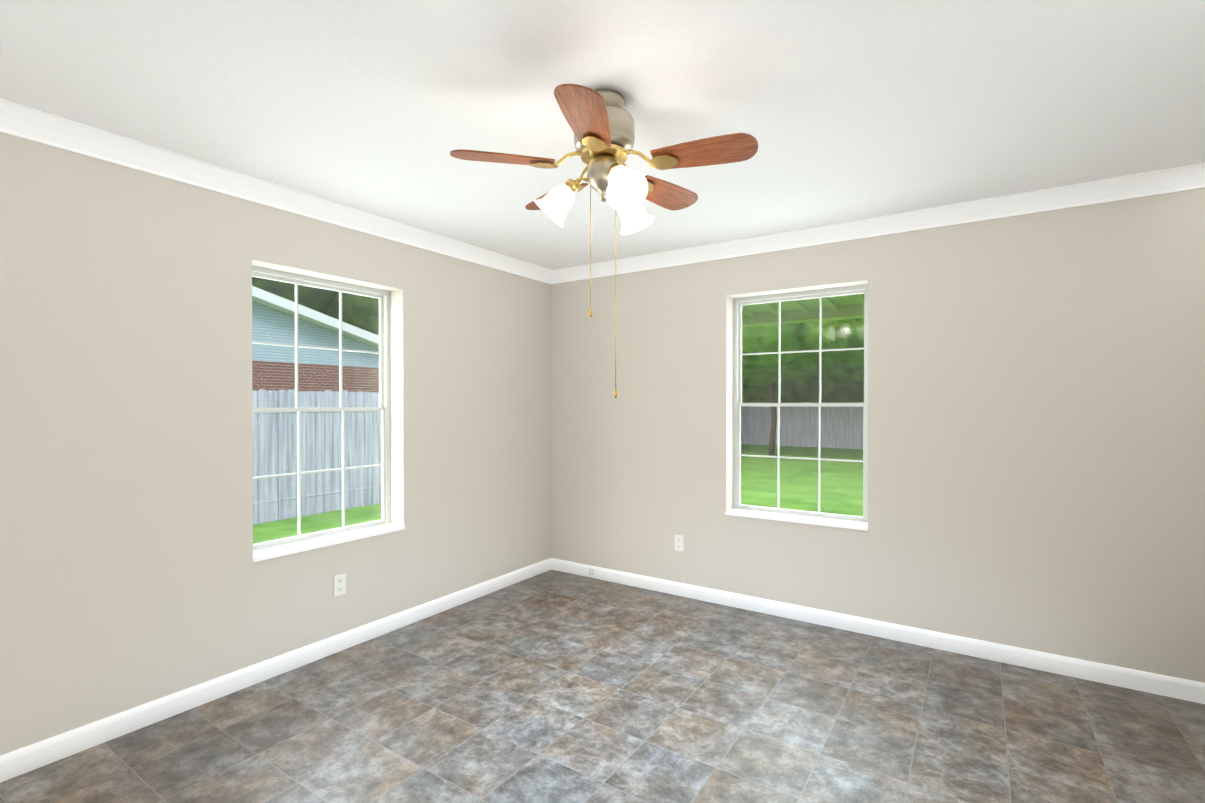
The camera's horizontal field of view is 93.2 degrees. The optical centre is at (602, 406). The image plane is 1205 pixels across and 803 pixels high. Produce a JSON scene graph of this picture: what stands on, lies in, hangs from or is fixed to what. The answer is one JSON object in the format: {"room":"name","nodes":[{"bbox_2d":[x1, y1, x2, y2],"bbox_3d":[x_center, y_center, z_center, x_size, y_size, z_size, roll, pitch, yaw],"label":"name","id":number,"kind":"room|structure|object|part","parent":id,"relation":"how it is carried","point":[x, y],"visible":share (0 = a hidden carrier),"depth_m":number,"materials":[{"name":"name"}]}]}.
{"room":"empty room","nodes":[
{"label":"empty room","id":0,"kind":"room"},
{"bbox_2d":[0,132,550,755],"bbox_3d":[-1.678,0.132,2.983,0.180,2.440,4.615,0,0,34],"label":"wall","id":1,"kind":"structure","parent":0,"point":[132,574],"depth_m":2.54,"materials":[{"name":"beige paint"}]},
{"bbox_2d":[0,558,551,782],"bbox_3d":[-1.604,1.306,2.926,0.014,0.092,4.230,0,0,34],"label":"baseboard","id":2,"kind":"structure","parent":1,"relation":"attached to","point":[46,752],"depth_m":2.66,"materials":[{"name":"white wood"}]},
{"bbox_2d":[0,98,551,282],"bbox_3d":[-1.598,-1.044,2.854,0.088,0.088,4.140,0,0,34],"label":"crown molding","id":3,"kind":"structure","parent":1,"relation":"attached to","point":[24,122],"depth_m":2.63,"materials":[{"name":"white wood"}]},
{"bbox_2d":[252,266,404,561],"bbox_3d":[-1.536,0.018,3.185,0.192,1.474,0.874,0,0,34],"label":"window","id":4,"kind":"structure","parent":1,"relation":"in","point":[274,548],"depth_m":3.27,"materials":[{"name":"white"}]},
{"bbox_2d":[334,573,345,596],"bbox_3d":[-1.454,0.986,3.155,0.010,0.115,0.070,0,0,34],"label":"electrical outlet","id":5,"kind":"object","parent":1,"relation":"attached to","point":[339,584],"visible":1,"depth_m":3.15,"materials":[{"name":"white plastic"}]},
{"bbox_2d":[0,570,1204,802],"bbox_3d":[0.313,1.419,1.668,4.960,0.120,4.615,0,0,34],"label":"floor","id":6,"kind":"structure","parent":0,"point":[552,686],"depth_m":2.42,"materials":[{"name":"tile"}]},
{"bbox_2d":[0,0,1204,269],"bbox_3d":[0.313,-1.155,1.653,4.960,0.150,4.615,0,0,34],"label":"ceiling","id":7,"kind":"structure","parent":0,"point":[844,110],"depth_m":1.98,"materials":[{"name":"white paint"}]},
{"bbox_2d":[450,84,757,397],"bbox_3d":[0.024,-0.556,2.017,1.004,1.053,1.002,0,0,34],"label":"ceiling fan","id":8,"kind":"object","parent":7,"relation":"hanging from","point":[601,123],"visible":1,"depth_m":1.92,"materials":[{"name":"brown wood"}]},
{"label":"blade","id":9,"kind":"part","parent":8,"relation":"part of","materials":[{"name":"brown wood"}]},
{"bbox_3d":[-0.193,-0.844,2.297,0.140,0.006,0.345,-15,9,-33],"label":"blade","id":10,"kind":"part","parent":8,"relation":"part of","materials":[{"name":"brown wood"}]},
{"label":"blade","id":11,"kind":"part","parent":8,"relation":"part of","materials":[{"name":"brown wood"}]},
{"bbox_3d":[0.006,-0.988,2.005,0.214,0.190,0.214,0,0,34],"label":"motor","id":12,"kind":"part","parent":8,"relation":"part of","materials":[{"name":"grey metal"}]},
{"label":"blade","id":13,"kind":"part","parent":8,"relation":"part of","materials":[{"name":"brown wood"}]},
{"bbox_3d":[0.338,-0.842,1.888,0.345,0.006,0.140,0,-12,20],"label":"blade","id":14,"kind":"part","parent":8,"relation":"part of","materials":[{"name":"brown wood"}]},
{"bbox_2d":[551,188,1204,682],"bbox_3d":[1.615,0.129,3.458,4.780,2.440,0.180,0,0,34],"label":"wall","id":15,"kind":"structure","parent":0,"point":[1037,432],"depth_m":3.11,"materials":[{"name":"beige paint"}]},
{"bbox_2d":[675,534,683,551],"bbox_3d":[0.546,0.970,4.059,0.070,0.115,0.010,0,0,34],"label":"electrical outlet","id":16,"kind":"object","parent":15,"relation":"attached to","point":[679,542],"visible":1,"depth_m":4.05,"materials":[{"name":"white plastic"}]},
{"bbox_2d":[725,284,867,530],"bbox_3d":[1.253,-0.011,3.690,0.884,1.484,0.192,0,0,34],"label":"window","id":17,"kind":"structure","parent":15,"relation":"in","point":[811,517],"depth_m":3.74,"materials":[{"name":"white"}]},
{"bbox_2d":[548,163,1204,283],"bbox_3d":[1.466,-1.047,3.390,4.600,0.088,0.088,0,0,34],"label":"crown molding","id":18,"kind":"structure","parent":15,"relation":"attached to","point":[1189,177],"depth_m":3.17,"materials":[{"name":"white wood"}]},
{"bbox_2d":[552,558,1204,703],"bbox_3d":[1.486,1.303,3.433,4.600,0.092,0.014,0,0,34],"label":"baseboard","id":19,"kind":"structure","parent":15,"relation":"attached to","point":[1188,690],"depth_m":3.21,"materials":[{"name":"white wood"}]},
{"bbox_2d":[589,568,593,574],"bbox_3d":[-0.091,1.293,4.457,0.050,0.050,0.028,0,0,34],"label":"outlet","id":20,"kind":"object","parent":19,"relation":"attached to","point":[591,571],"visible":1,"depth_m":4.46,"materials":[{"name":"white plastic"}]},
{"label":"outside","id":21,"kind":"structure","parent":0,"visible":0},
{"bbox_2d":[253,435,862,543],"bbox_3d":[8.536,1.762,18.205,80.000,0.200,80.000,0,0,34],"label":"lawn","id":22,"kind":"structure","parent":21,"point":[835,493],"depth_m":11.71,"materials":[{"name":"green plant"}]},
{"bbox_2d":[252,286,378,393],"bbox_3d":[-13.359,-1.057,8.723,7.700,5.550,24.400,0,0,34],"label":"neighbouring house","id":23,"kind":"structure","parent":22,"relation":"on","point":[320,360],"depth_m":12.57,"materials":[{"name":"brick"}]},
{"bbox_2d":[252,389,381,523],"bbox_3d":[-2.482,0.697,12.312,0.060,2.000,30.000,0,0,34],"label":"fence","id":24,"kind":"object","parent":22,"relation":"on","point":[306,445],"depth_m":9.08,"materials":[{"name":"grey wood"}]},
{"bbox_2d":[252,277,863,454],"bbox_3d":[3.127,-4.657,20.819,48.410,15.180,38.146,0,0,34],"label":"trees","id":25,"kind":"object","parent":22,"relation":"on","point":[746,333],"depth_m":18.35,"materials":[{"name":"green plant"}]},
{"bbox_2d":[741,402,863,448],"bbox_3d":[14.245,0.745,19.292,19.700,1.820,0.060,0,0,34],"label":"fence","id":26,"kind":"object","parent":22,"relation":"on","point":[787,429],"depth_m":23.19,"materials":[{"name":"grey wood"}]},
{"bbox_2d":[742,294,863,326],"bbox_3d":[2.719,0.230,4.469,6.500,3.025,2.705,0,0,34],"label":"patio cover","id":27,"kind":"object","parent":22,"relation":"on","point":[786,311],"depth_m":6.13,"materials":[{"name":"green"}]}
]}

